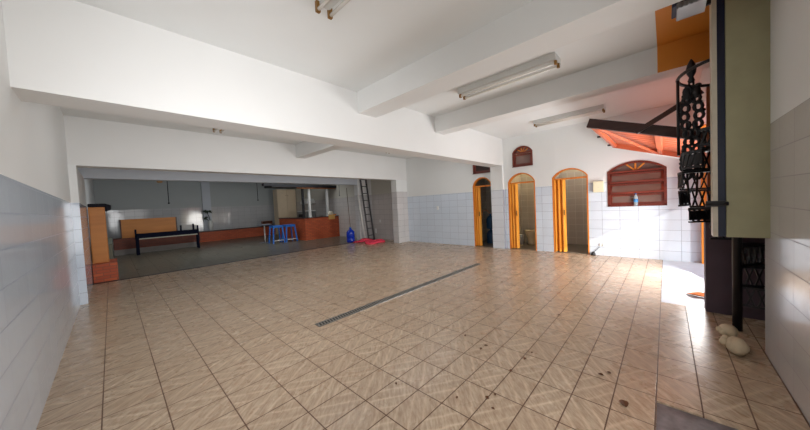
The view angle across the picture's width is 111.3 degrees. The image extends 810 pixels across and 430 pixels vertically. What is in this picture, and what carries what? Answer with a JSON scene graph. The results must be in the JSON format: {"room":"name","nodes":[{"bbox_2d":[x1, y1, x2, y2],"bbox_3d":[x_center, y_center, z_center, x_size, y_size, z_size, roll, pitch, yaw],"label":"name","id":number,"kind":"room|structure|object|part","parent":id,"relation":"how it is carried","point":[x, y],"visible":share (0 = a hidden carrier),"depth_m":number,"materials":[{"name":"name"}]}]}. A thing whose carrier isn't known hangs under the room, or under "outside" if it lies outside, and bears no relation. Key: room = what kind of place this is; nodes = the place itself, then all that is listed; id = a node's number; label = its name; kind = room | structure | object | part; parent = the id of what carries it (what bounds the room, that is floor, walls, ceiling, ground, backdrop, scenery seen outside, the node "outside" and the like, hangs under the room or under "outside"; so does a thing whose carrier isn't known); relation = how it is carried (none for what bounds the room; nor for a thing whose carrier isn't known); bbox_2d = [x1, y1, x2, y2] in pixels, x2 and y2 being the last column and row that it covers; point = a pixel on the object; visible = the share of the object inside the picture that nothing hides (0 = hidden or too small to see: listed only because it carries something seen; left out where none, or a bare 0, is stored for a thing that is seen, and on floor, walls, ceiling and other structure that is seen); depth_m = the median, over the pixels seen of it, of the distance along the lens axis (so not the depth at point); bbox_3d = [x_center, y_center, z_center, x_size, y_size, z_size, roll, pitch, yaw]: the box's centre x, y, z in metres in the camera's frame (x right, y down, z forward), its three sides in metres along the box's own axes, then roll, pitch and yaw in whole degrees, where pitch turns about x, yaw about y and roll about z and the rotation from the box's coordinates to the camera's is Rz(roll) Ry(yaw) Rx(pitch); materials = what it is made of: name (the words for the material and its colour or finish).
{"room":"community hall","nodes":[
{"label":"community hall","id":0,"kind":"room"},
{"bbox_2d":[0,0,94,429],"bbox_3d":[-6.661,-0.053,5.546,19.300,3.250,0.150,-1,3,43],"label":"wall","id":1,"kind":"structure","parent":0,"point":[40,304],"depth_m":2.18,"materials":[{"name":"tile"}]},
{"bbox_2d":[2,0,502,166],"bbox_3d":[-0.149,-1.593,5.238,0.370,0.790,8.500,-1,3,43],"label":"beam","id":2,"kind":"structure","parent":1,"relation":"attached to","point":[73,54],"depth_m":2.79,"materials":[{"name":"white paint"}]},
{"bbox_2d":[67,164,93,304],"bbox_3d":[-6.486,0.358,5.580,2.400,2.410,0.090,-1,3,43],"label":"wall","id":3,"kind":"structure","parent":0,"point":[76,180],"depth_m":4.79,"materials":[{"name":"tile"}]},
{"bbox_2d":[93,179,277,250],"bbox_3d":[-10.828,-0.208,15.306,0.150,3.250,8.650,-1,3,43],"label":"wall","id":4,"kind":"structure","parent":0,"point":[233,205],"depth_m":14.44,"materials":[{"name":"tile"}]},
{"bbox_2d":[200,182,211,230],"bbox_3d":[-10.820,-0.452,15.120,0.120,2.750,0.380,-1,3,43],"label":"wall","id":5,"kind":"structure","parent":0,"point":[205,186],"depth_m":15.05,"materials":[{"name":"white paint"}]},
{"bbox_2d":[93,234,357,283],"bbox_3d":[-7.446,1.413,12.358,8.780,0.100,8.500,-1,3,43],"label":"floor","id":6,"kind":"structure","parent":0,"point":[221,251],"depth_m":10.23,"materials":[{"name":"grey tile"}]},
{"bbox_2d":[88,207,109,263],"bbox_3d":[-7.406,0.477,6.705,0.515,1.320,0.270,-1,3,43],"label":"cabinet","id":7,"kind":"object","parent":6,"relation":"on","point":[98,236],"visible":1,"depth_m":6.53,"materials":[{"name":"orange wood"}]},
{"bbox_2d":[87,204,110,211],"bbox_3d":[-7.403,-0.169,6.722,0.550,0.192,0.378,-1,3,43],"label":"cover","id":8,"kind":"object","parent":7,"relation":"on","point":[107,206],"visible":0.92,"depth_m":6.57,"materials":[{"name":"fabric"}]},
{"bbox_2d":[90,237,113,269],"bbox_3d":[-9.230,1.192,8.488,3.900,0.800,0.400,-1,3,43],"label":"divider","id":9,"kind":"object","parent":6,"relation":"on","point":[110,244],"visible":0.21,"depth_m":7.27,"materials":[{"name":"grey paint"}]},
{"bbox_2d":[92,258,118,282],"bbox_3d":[-7.306,1.346,6.772,0.850,0.430,0.400,-1,3,43],"label":"brick plinth","id":10,"kind":"object","parent":6,"relation":"on","point":[106,271],"visible":0.86,"depth_m":6.49,"materials":[{"name":"red brick"}]},
{"bbox_2d":[113,232,199,255],"bbox_3d":[-10.769,1.213,12.154,0.830,0.640,2.780,-1,3,43],"label":"brick ledge","id":11,"kind":"object","parent":6,"relation":"on","point":[124,246],"visible":0.75,"depth_m":11.70,"materials":[{"name":"paint"}]},
{"bbox_2d":[119,217,177,238],"bbox_3d":[-11.021,0.525,11.977,0.060,0.770,1.820,-1,3,43],"label":"board","id":12,"kind":"object","parent":11,"relation":"on","point":[147,225],"visible":0.81,"depth_m":11.88,"materials":[{"name":"brown wood"}]},
{"bbox_2d":[179,225,195,229],"bbox_3d":[-10.154,0.652,12.946,0.050,0.360,0.640,-1,3,43],"label":"board","id":13,"kind":"object","parent":11,"relation":"on","point":[184,227],"visible":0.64,"depth_m":12.92,"materials":[{"name":"paint"}]},
{"bbox_2d":[134,224,199,254],"bbox_3d":[-9.872,0.969,11.593,0.370,1.080,2.040,-1,3,43],"label":"bench","id":14,"kind":"object","parent":6,"relation":"on","point":[193,231],"visible":1,"depth_m":11.42,"materials":[{"name":"black metal"}]},
{"bbox_3d":[-10.415,1.215,10.803,0.060,0.700,0.090,-1,3,43],"label":"leg","id":15,"kind":"part","parent":14,"relation":"part of","materials":[{"name":"black metal"}]},
{"bbox_3d":[-9.096,1.059,12.204,0.060,0.780,0.050,-1,3,43],"label":"leg","id":16,"kind":"part","parent":14,"relation":"part of","materials":[{"name":"black metal"}]},
{"bbox_2d":[93,242,352,284],"bbox_3d":[-4.202,1.366,9.299,0.140,0.102,8.500,-1,3,43],"label":"trim","id":17,"kind":"structure","parent":6,"relation":"attached to","point":[351,242],"depth_m":7.77,"materials":[{"name":"black metal"}]},
{"bbox_2d":[357,195,365,237],"bbox_3d":[-1.855,0.131,11.865,0.274,1.957,0.070,-3,2,-4],"label":"pipe","id":18,"kind":"object","parent":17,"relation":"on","point":[357,195],"visible":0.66,"depth_m":11.83,"materials":[{"name":"plastic"}]},
{"bbox_2d":[199,225,275,241],"bbox_3d":[-9.305,1.023,16.326,0.380,0.570,5.210,-1,3,43],"label":"brick ledge","id":19,"kind":"object","parent":6,"relation":"on","point":[224,234],"visible":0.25,"depth_m":15.67,"materials":[{"name":"red brick"}]},
{"bbox_2d":[202,210,212,230],"bbox_3d":[-10.635,0.286,14.927,0.240,1.134,0.524,-1,3,43],"label":"potted plant","id":20,"kind":"object","parent":19,"relation":"on","point":[210,223],"visible":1,"depth_m":14.94,"materials":[{"name":"green plant"}]},
{"bbox_2d":[261,221,272,225],"bbox_3d":[-8.548,0.520,17.141,0.295,0.300,0.570,-1,3,43],"label":"table top","id":21,"kind":"object","parent":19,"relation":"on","point":[262,222],"visible":0.86,"depth_m":17.02,"materials":[{"name":"brown wood"}]},
{"bbox_2d":[256,224,271,242],"bbox_3d":[-6.526,0.860,12.891,0.660,0.865,0.660,-1,3,43],"label":"pedestal table","id":22,"kind":"object","parent":6,"relation":"on","point":[258,224],"visible":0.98,"depth_m":12.84,"materials":[{"name":"grey plastic"}]},
{"bbox_2d":[268,225,285,243],"bbox_3d":[-5.844,0.875,12.594,0.550,0.799,0.550,-1,3,43],"label":"plastic stool","id":23,"kind":"object","parent":6,"relation":"on","point":[273,226],"visible":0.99,"depth_m":12.57,"materials":[{"name":"blue plastic"}]},
{"bbox_3d":[-5.861,0.526,12.581,0.440,0.100,0.440,-1,3,43],"label":"seat","id":24,"kind":"part","parent":23,"relation":"part of","materials":[{"name":"blue plastic"}]},
{"bbox_2d":[273,189,296,234],"bbox_3d":[-7.402,-0.194,17.186,0.655,2.750,1.150,-1,3,43],"label":"tall cabinet","id":25,"kind":"object","parent":6,"relation":"on","point":[284,200],"visible":0.83,"depth_m":16.88,"materials":[{"name":"beige wood"}]},
{"bbox_3d":[-7.439,-1.178,16.750,0.020,0.690,0.545,-1,3,43],"label":"cupboard door","id":26,"kind":"part","parent":25,"relation":"part of","materials":[{"name":"beige wood"}]},
{"bbox_3d":[-7.373,0.170,16.800,0.020,1.950,0.545,-1,3,43],"label":"cupboard door","id":27,"kind":"part","parent":25,"relation":"part of","materials":[{"name":"beige wood"}]},
{"bbox_3d":[-7.052,-1.212,17.161,0.020,0.690,0.545,-1,3,43],"label":"cupboard door","id":28,"kind":"part","parent":25,"relation":"part of","materials":[{"name":"beige wood"}]},
{"bbox_3d":[-6.986,0.136,17.210,0.020,1.950,0.545,-1,3,43],"label":"cupboard door","id":29,"kind":"part","parent":25,"relation":"part of","materials":[{"name":"beige wood"}]},
{"bbox_2d":[281,224,297,241],"bbox_3d":[-5.424,0.841,12.966,0.550,0.799,0.550,-1,3,43],"label":"plastic stool","id":30,"kind":"object","parent":6,"relation":"on","point":[285,225],"visible":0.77,"depth_m":12.95,"materials":[{"name":"blue plastic"}]},
{"bbox_2d":[297,210,315,216],"bbox_3d":[-5.633,0.441,15.958,0.940,1.400,0.650,-1,3,43],"label":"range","id":31,"kind":"object","parent":6,"relation":"on","point":[306,211],"visible":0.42,"depth_m":15.73,"materials":[{"name":"grey metal"}]},
{"bbox_2d":[279,215,339,240],"bbox_3d":[-5.093,0.629,14.633,2.940,1.070,1.860,-1,3,43],"label":"counter","id":32,"kind":"object","parent":6,"relation":"on","point":[308,228],"depth_m":13.62,"materials":[{"name":"brown brick"}]},
{"bbox_2d":[301,189,305,217],"bbox_3d":[-4.857,-0.578,13.196,0.150,1.420,0.150,-1,3,43],"label":"post","id":33,"kind":"object","parent":32,"relation":"on","point":[302,190],"visible":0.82,"depth_m":13.16,"materials":[{"name":"black metal"}]},
{"bbox_2d":[279,215,338,218],"bbox_3d":[-5.119,0.115,14.614,2.940,0.040,1.860,-1,3,43],"label":"countertop","id":34,"kind":"structure","parent":32,"relation":"on","point":[336,215],"depth_m":13.73,"materials":[{"name":"grey stone"}]},
{"bbox_2d":[307,189,311,216],"bbox_3d":[-4.638,-0.597,13.428,0.160,1.420,0.160,-1,3,43],"label":"post","id":35,"kind":"object","parent":32,"relation":"on","point":[308,190],"visible":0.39,"depth_m":13.39,"materials":[{"name":"white paint"}]},
{"bbox_2d":[325,189,328,215],"bbox_3d":[-3.968,-0.656,14.140,0.160,1.420,0.160,-1,3,43],"label":"post","id":36,"kind":"object","parent":32,"relation":"on","point":[326,190],"visible":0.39,"depth_m":14.10,"materials":[{"name":"white paint"}]},
{"bbox_2d":[327,211,335,218],"bbox_3d":[-3.734,-0.003,14.050,0.219,0.422,0.450,-1,3,43],"label":"paper bag","id":37,"kind":"object","parent":32,"relation":"on","point":[331,215],"visible":1,"depth_m":13.97,"materials":[{"name":"brown paper"}]},
{"bbox_2d":[346,227,354,242],"bbox_3d":[-2.276,0.825,11.597,0.340,0.625,0.340,-1,3,43],"label":"water jug","id":38,"kind":"object","parent":6,"relation":"on","point":[350,233],"visible":0.97,"depth_m":11.46,"materials":[{"name":"plastic"}]},
{"bbox_2d":[354,179,372,239],"bbox_3d":[-1.823,-0.360,12.249,0.250,2.900,0.750,-1,3,43],"label":"wall","id":39,"kind":"structure","parent":0,"point":[357,189],"depth_m":12.07,"materials":[{"name":"paint"}]},
{"bbox_2d":[77,167,356,184],"bbox_3d":[-4.799,-1.482,9.110,0.250,0.840,7.750,-1,3,43],"label":"trim","id":40,"kind":"structure","parent":39,"relation":"attached to","point":[87,173],"depth_m":7.83,"materials":[{"name":"white paint"}]},
{"bbox_2d":[60,0,702,158],"bbox_3d":[-3.353,-2.088,9.486,19.050,0.200,10.650,-1,3,43],"label":"ceiling","id":41,"kind":"structure","parent":0,"point":[365,42],"depth_m":3.06,"materials":[{"name":"white paint"}]},
{"bbox_2d":[262,183,335,188],"bbox_3d":[-5.073,-1.667,13.268,0.850,0.750,3.540,-1,3,43],"label":"canopy","id":42,"kind":"object","parent":41,"relation":"hanging from","point":[266,185],"visible":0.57,"depth_m":12.73,"materials":[{"name":"black metal"}]},
{"bbox_2d":[296,187,335,188],"bbox_3d":[-4.306,-1.309,13.559,0.064,0.061,2.070,-1,3,43],"label":"rail","id":43,"kind":"object","parent":42,"relation":"attached to","point":[296,187],"visible":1,"depth_m":13.28,"materials":[{"name":"black metal"}]},
{"bbox_2d":[295,141,341,158],"bbox_3d":[-1.633,-1.783,6.524,3.550,0.360,0.260,-1,3,43],"label":"beam","id":44,"kind":"structure","parent":41,"relation":"attached to","point":[305,149],"depth_m":7.14,"materials":[{"name":"white paint"}]},
{"bbox_2d":[315,0,349,19],"bbox_3d":[-0.212,-1.820,1.975,1.420,0.090,0.156,-1,3,43],"label":"ceiling light","id":45,"kind":"object","parent":41,"relation":"attached to","point":[327,4],"visible":1,"depth_m":2.40,"materials":[{"name":"metal"}]},
{"bbox_2d":[457,52,560,99],"bbox_3d":[1.437,-1.958,4.017,1.420,0.125,0.250,-1,3,43],"label":"ceiling light","id":46,"kind":"object","parent":41,"relation":"attached to","point":[549,62],"visible":1,"depth_m":3.87,"materials":[{"name":"metal"}]},
{"bbox_2d":[435,47,657,134],"bbox_3d":[1.978,-1.913,4.722,3.440,0.320,0.300,-1,3,43],"label":"trim","id":47,"kind":"structure","parent":41,"relation":"attached to","point":[639,68],"depth_m":4.21,"materials":[{"name":"white paint"}]},
{"bbox_2d":[533,104,604,126],"bbox_3d":[3.530,-2.135,6.036,1.340,0.125,0.250,-1,3,43],"label":"ceiling light","id":48,"kind":"object","parent":41,"relation":"attached to","point":[597,109],"visible":1,"depth_m":5.92,"materials":[{"name":"metal"}]},
{"bbox_2d":[391,180,409,242],"bbox_3d":[-0.181,-0.143,10.831,0.280,2.410,0.590,-1,3,43],"label":"wall","id":49,"kind":"structure","parent":0,"point":[398,187],"depth_m":10.67,"materials":[{"name":"tile"}]},
{"bbox_2d":[63,115,406,180],"bbox_3d":[-2.967,-1.527,7.897,0.280,0.840,8.500,-1,3,43],"label":"beam","id":50,"kind":"structure","parent":49,"relation":"attached to","point":[90,143],"depth_m":6.07,"materials":[{"name":"white paint"}]},
{"bbox_2d":[36,239,809,429],"bbox_3d":[0.441,1.274,6.192,10.880,0.140,10.650,-1,3,43],"label":"floor","id":51,"kind":"structure","parent":0,"point":[239,345],"depth_m":2.78,"materials":[{"name":"beige tile"}]},
{"bbox_2d":[353,238,372,242],"bbox_3d":[-1.694,1.032,11.515,0.489,0.153,0.931,-1,3,43],"label":"cloth","id":52,"kind":"object","parent":51,"relation":"on","point":[362,239],"visible":0.88,"depth_m":11.42,"materials":[{"name":"red fabric"}]},
{"bbox_2d":[359,179,374,239],"bbox_3d":[-1.649,-0.360,11.996,0.285,2.906,0.480,-1,3,43],"label":"ladder","id":53,"kind":"object","parent":51,"relation":"on","point":[361,186],"visible":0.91,"depth_m":11.97,"materials":[{"name":"metal"}]},
{"bbox_3d":[-1.752,-0.351,11.887,0.335,2.905,0.069,-2,2,18],"label":"rail","id":54,"kind":"part","parent":53,"relation":"part of","materials":[{"name":"metal"}]},
{"bbox_3d":[-1.547,-0.369,12.105,0.335,2.905,0.069,-2,2,18],"label":"rail","id":55,"kind":"part","parent":53,"relation":"part of","materials":[{"name":"metal"}]},
{"bbox_2d":[365,239,384,243],"bbox_3d":[-1.185,1.062,11.002,0.610,0.130,0.930,-1,3,43],"label":"tarp","id":56,"kind":"object","parent":51,"relation":"on","point":[376,240],"visible":0.98,"depth_m":10.84,"materials":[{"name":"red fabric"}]},
{"bbox_2d":[315,263,479,326],"bbox_3d":[0.313,1.253,4.939,0.120,0.007,4.108,-1,3,43],"label":"floor drain","id":57,"kind":"object","parent":51,"relation":"on","point":[377,302],"visible":1,"depth_m":4.29,"materials":[{"name":"metal"}]},
{"bbox_2d":[487,229,492,243],"bbox_3d":[2.943,0.711,9.466,0.276,0.499,0.280,-1,3,43],"label":"water jug","id":58,"kind":"object","parent":51,"relation":"on","point":[490,232],"visible":0.64,"depth_m":9.36,"materials":[{"name":"blue plastic"}]},
{"bbox_2d":[486,214,491,228],"bbox_3d":[2.918,0.212,9.448,0.276,0.499,0.280,-1,3,43],"label":"water jug","id":59,"kind":"object","parent":58,"relation":"on","point":[489,218],"visible":0.69,"depth_m":9.35,"materials":[{"name":"blue plastic"}]},
{"bbox_2d":[520,234,523,244],"bbox_3d":[3.700,0.785,8.897,0.252,0.320,0.256,-1,3,43],"label":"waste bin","id":60,"kind":"object","parent":51,"relation":"on","point":[521,235],"visible":0.51,"depth_m":8.80,"materials":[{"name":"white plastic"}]},
{"bbox_2d":[524,229,535,244],"bbox_3d":[4.050,0.700,8.775,0.480,0.465,0.588,-1,3,43],"label":"toilet","id":61,"kind":"object","parent":51,"relation":"on","point":[530,233],"visible":0.63,"depth_m":8.62,"materials":[{"name":"beige ceramic"}]},
{"bbox_2d":[619,399,628,406],"bbox_3d":[1.515,1.298,1.917,0.055,0.013,0.057,-4,2,-23],"label":"dry leaf","id":62,"kind":"object","parent":51,"relation":"on","point":[625,403],"visible":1,"depth_m":1.91,"materials":[{"name":"brown plant"}]},
{"bbox_2d":[686,292,703,296],"bbox_3d":[4.026,1.092,3.794,0.191,0.041,0.198,-2,2,18],"label":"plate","id":63,"kind":"object","parent":51,"relation":"on","point":[701,294],"visible":0.67,"depth_m":3.83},
{"bbox_2d":[675,58,764,331],"bbox_3d":[3.331,-0.425,2.786,0.854,3.220,0.861,-1,3,33],"label":"metal gate","id":64,"kind":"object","parent":51,"relation":"on","point":[694,157],"depth_m":2.92,"materials":[{"name":"black metal"}]},
{"bbox_3d":[3.211,-1.482,2.747,0.717,0.124,0.861,-3,2,1],"label":"handrail","id":65,"kind":"part","parent":64,"relation":"part of","materials":[{"name":"black metal"}]},
{"bbox_2d":[716,324,749,355],"bbox_3d":[3.000,1.140,2.534,0.194,0.165,0.482,-1,3,43],"label":"stone ornament","id":66,"kind":"object","parent":51,"relation":"on","point":[736,345],"visible":1,"depth_m":2.45,"materials":[{"name":"beige stone"}]},
{"bbox_2d":[476,178,486,240],"bbox_3d":[2.505,-0.660,9.868,0.080,3.250,1.450,-1,3,43],"label":"wall","id":67,"kind":"structure","parent":0,"point":[480,182],"depth_m":10.22,"materials":[{"name":"tile"}]},
{"bbox_2d":[295,103,700,262],"bbox_3d":[-0.942,-0.571,12.021,19.050,3.250,0.150,-1,3,43],"label":"wall","id":68,"kind":"structure","parent":0,"point":[664,232],"depth_m":7.39,"materials":[{"name":"paint"}]},
{"bbox_2d":[300,199,314,203],"bbox_3d":[-5.598,-0.782,15.941,0.800,0.280,0.500,-1,3,43],"label":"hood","id":69,"kind":"object","parent":68,"relation":"attached to","point":[305,200],"visible":0.7,"depth_m":15.70,"materials":[{"name":"grey metal"}]},
{"bbox_2d":[473,165,489,173],"bbox_3d":[2.431,-1.615,8.710,0.616,0.608,0.180,-1,3,43],"label":"window","id":70,"kind":"structure","parent":68,"relation":"in","point":[476,169],"depth_m":8.75,"materials":[{"name":"red wood"}]},
{"bbox_3d":[2.435,-1.515,8.714,0.456,0.258,0.022,-1,3,43],"label":"pane","id":71,"kind":"part","parent":70,"relation":"part of","materials":[{"name":"brown glass"}]},
{"bbox_2d":[473,177,490,245],"bbox_3d":[2.501,-0.093,8.791,0.656,2.198,0.150,-1,3,43],"label":"door","id":72,"kind":"structure","parent":68,"relation":"in","point":[476,189],"depth_m":8.91,"materials":[{"name":"orange wood"}]},
{"bbox_2d":[508,173,536,250],"bbox_3d":[3.381,-0.106,7.961,0.756,2.198,0.150,-1,3,43],"label":"door","id":73,"kind":"structure","parent":68,"relation":"in","point":[512,187],"depth_m":8.11,"materials":[{"name":"orange wood"}]},
{"bbox_2d":[512,146,532,167],"bbox_3d":[3.338,-1.663,7.851,0.556,0.578,0.180,-1,3,43],"label":"window","id":74,"kind":"structure","parent":68,"relation":"in","point":[522,155],"depth_m":7.84,"materials":[{"name":"red wood"}]},
{"bbox_3d":[3.343,-1.573,7.855,0.466,0.313,0.048,-1,3,43],"label":"sash","id":75,"kind":"part","parent":74,"relation":"part of","materials":[{"name":"red wood"}]},
{"bbox_3d":[3.343,-1.573,7.855,0.396,0.248,0.022,-1,3,43],"label":"pane","id":76,"kind":"part","parent":74,"relation":"part of","materials":[{"name":"glass"}]},
{"bbox_2d":[552,168,589,254],"bbox_3d":[4.264,-0.109,7.129,0.801,2.178,0.150,-1,3,43],"label":"door","id":77,"kind":"structure","parent":68,"relation":"in","point":[558,185],"depth_m":7.27,"materials":[{"name":"orange wood"}]},
{"bbox_2d":[593,181,603,191],"bbox_3d":[4.622,-0.674,6.618,0.200,0.260,0.074,-1,3,43],"label":"meter box","id":78,"kind":"object","parent":68,"relation":"attached to","point":[598,186],"visible":1,"depth_m":6.59,"materials":[{"name":"beige plastic"}]},
{"bbox_2d":[607,160,666,206],"bbox_3d":[5.164,-0.705,6.202,1.016,1.008,0.193,-1,3,43],"label":"window","id":79,"kind":"structure","parent":68,"relation":"in","point":[648,197],"depth_m":6.15,"materials":[{"name":"red wood"}]},
{"bbox_3d":[5.193,-0.208,6.225,1.016,0.012,0.180,-1,3,43],"label":"sill","id":80,"kind":"part","parent":79,"relation":"part of","materials":[{"name":"red wood"}]},
{"bbox_2d":[633,193,637,205],"bbox_3d":[5.144,-0.345,6.175,0.079,0.295,0.079,-1,3,43],"label":"water bottle","id":81,"kind":"object","parent":79,"relation":"on","point":[635,200],"visible":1,"depth_m":6.15,"materials":[{"name":"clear plastic"}]},
{"bbox_3d":[5.135,-0.837,6.173,0.926,0.239,0.126,-1,3,43],"label":"sash","id":82,"kind":"part","parent":79,"relation":"part of","materials":[{"name":"red wood"}]},
{"bbox_3d":[5.135,-0.837,6.173,0.856,0.170,0.079,-1,3,43],"label":"pane","id":83,"kind":"part","parent":79,"relation":"part of","materials":[{"name":"glass"}]},
{"bbox_3d":[5.147,-0.598,6.182,0.856,0.170,0.079,-1,3,43],"label":"pane","id":84,"kind":"part","parent":79,"relation":"part of","materials":[{"name":"glass"}]},
{"bbox_3d":[5.164,-1.078,6.208,0.930,0.173,0.010,-1,3,43],"label":"fanlight pane","id":85,"kind":"part","parent":79,"relation":"part of","materials":[{"name":"glass"}]},
{"bbox_3d":[5.147,-0.598,6.182,0.926,0.239,0.126,-1,3,43],"label":"sash","id":86,"kind":"part","parent":79,"relation":"part of","materials":[{"name":"red wood"}]},
{"bbox_3d":[5.186,-0.361,6.220,0.926,0.233,0.048,-1,3,43],"label":"sash","id":87,"kind":"part","parent":79,"relation":"part of","materials":[{"name":"red wood"}]},
{"bbox_3d":[5.186,-0.361,6.220,0.856,0.168,0.021,-1,3,43],"label":"pane","id":88,"kind":"part","parent":79,"relation":"part of","materials":[{"name":"glass"}]},
{"bbox_2d":[587,90,705,157],"bbox_3d":[4.629,-1.119,4.501,2.483,1.041,2.888,-1,3,43],"label":"awning","id":89,"kind":"object","parent":68,"relation":"attached to","point":[647,137],"visible":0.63,"depth_m":4.39,"materials":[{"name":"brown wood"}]},
{"bbox_3d":[3.815,-1.486,5.277,0.086,0.080,2.710,-1,3,43],"label":"cross rail","id":90,"kind":"part","parent":89,"relation":"part of","materials":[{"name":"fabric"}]},
{"bbox_3d":[4.380,-1.222,4.767,0.086,0.080,2.710,-1,3,43],"label":"cross rail","id":91,"kind":"part","parent":89,"relation":"part of","materials":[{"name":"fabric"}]},
{"bbox_3d":[3.440,-1.339,3.640,0.670,0.422,0.035,-1,3,43],"label":"pivot arm","id":92,"kind":"part","parent":89,"relation":"part of","materials":[{"name":"brown metal"}]},
{"bbox_2d":[701,124,706,263],"bbox_3d":[5.899,-0.398,5.435,0.125,2.720,0.120,-1,3,43],"label":"trim","id":93,"kind":"structure","parent":68,"relation":"attached to","point":[704,125],"depth_m":5.45,"materials":[{"name":"orange wood"}]},
{"bbox_2d":[490,166,505,248],"bbox_3d":[2.808,-0.224,8.353,0.370,2.460,0.090,-1,3,43],"label":"wall","id":94,"kind":"structure","parent":0,"point":[496,173],"depth_m":8.30,"materials":[{"name":"tile"}]},
{"bbox_2d":[511,174,522,233],"bbox_3d":[3.451,-0.674,8.976,0.080,3.250,1.450,-1,3,43],"label":"wall","id":95,"kind":"structure","parent":0,"point":[517,178],"depth_m":9.37,"materials":[{"name":"tile"}]},
{"bbox_2d":[485,169,663,244],"bbox_3d":[4.883,-0.733,8.689,5.200,3.250,0.100,-1,3,43],"label":"wall","id":96,"kind":"structure","parent":0,"point":[576,189],"depth_m":8.48,"materials":[{"name":"tile"}]},
{"bbox_2d":[655,5,708,46],"bbox_3d":[2.008,-2.039,1.002,1.710,0.200,5.650,-1,3,43],"label":"ceiling","id":97,"kind":"structure","parent":0,"point":[668,30],"depth_m":3.02,"materials":[{"name":"orange paint"}]},
{"bbox_2d":[671,0,706,20],"bbox_3d":[2.288,-1.837,2.235,0.199,0.320,0.360,-1,3,43],"label":"floodlight","id":98,"kind":"object","parent":97,"relation":"hanging from","point":[683,9],"visible":0.91,"depth_m":2.26,"materials":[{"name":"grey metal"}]},
{"bbox_2d":[696,67,709,125],"bbox_3d":[4.796,-1.933,4.372,0.180,0.530,2.950,-1,3,43],"label":"wall header","id":99,"kind":"structure","parent":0,"point":[705,76],"depth_m":4.07,"materials":[{"name":"white paint"}]},
{"bbox_2d":[657,31,709,79],"bbox_3d":[3.797,-1.939,3.007,1.560,0.320,0.300,-1,3,43],"label":"trim","id":100,"kind":"structure","parent":99,"relation":"attached to","point":[673,58],"depth_m":3.30,"materials":[{"name":"orange paint"}]},
{"bbox_2d":[706,86,710,200],"bbox_3d":[3.777,-0.208,3.375,0.130,2.700,0.100,-1,3,43],"label":"trim","id":101,"kind":"structure","parent":99,"relation":"attached to","point":[707,88],"depth_m":3.35,"materials":[{"name":"brown wood"}]},
{"bbox_2d":[704,222,764,320],"bbox_3d":[4.046,-0.482,2.961,1.165,3.250,0.300,-1,3,43],"label":"wall pier","id":102,"kind":"object","parent":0,"point":[717,253],"visible":0.17,"depth_m":3.20,"materials":[{"name":"paint"}]},
{"bbox_2d":[765,0,809,423],"bbox_3d":[1.613,-0.280,0.701,0.150,3.250,4.460,-1,3,43],"label":"wall","id":103,"kind":"structure","parent":0,"point":[787,249],"depth_m":1.91,"materials":[{"name":"tile"}]},
{"bbox_2d":[357,0,682,117],"bbox_3d":[1.019,-1.796,2.930,4.500,0.330,0.370,-1,3,43],"label":"beam","id":104,"kind":"structure","parent":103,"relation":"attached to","point":[538,27],"depth_m":2.80,"materials":[{"name":"white paint"}]},
{"bbox_2d":[705,0,769,237],"bbox_3d":[2.849,-0.909,2.397,0.365,2.200,0.188,-1,3,43],"label":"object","id":105,"kind":"object","parent":103,"relation":"attached to","point":[739,30],"visible":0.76,"depth_m":2.34,"materials":[{"name":"beige paint"}]}
]}

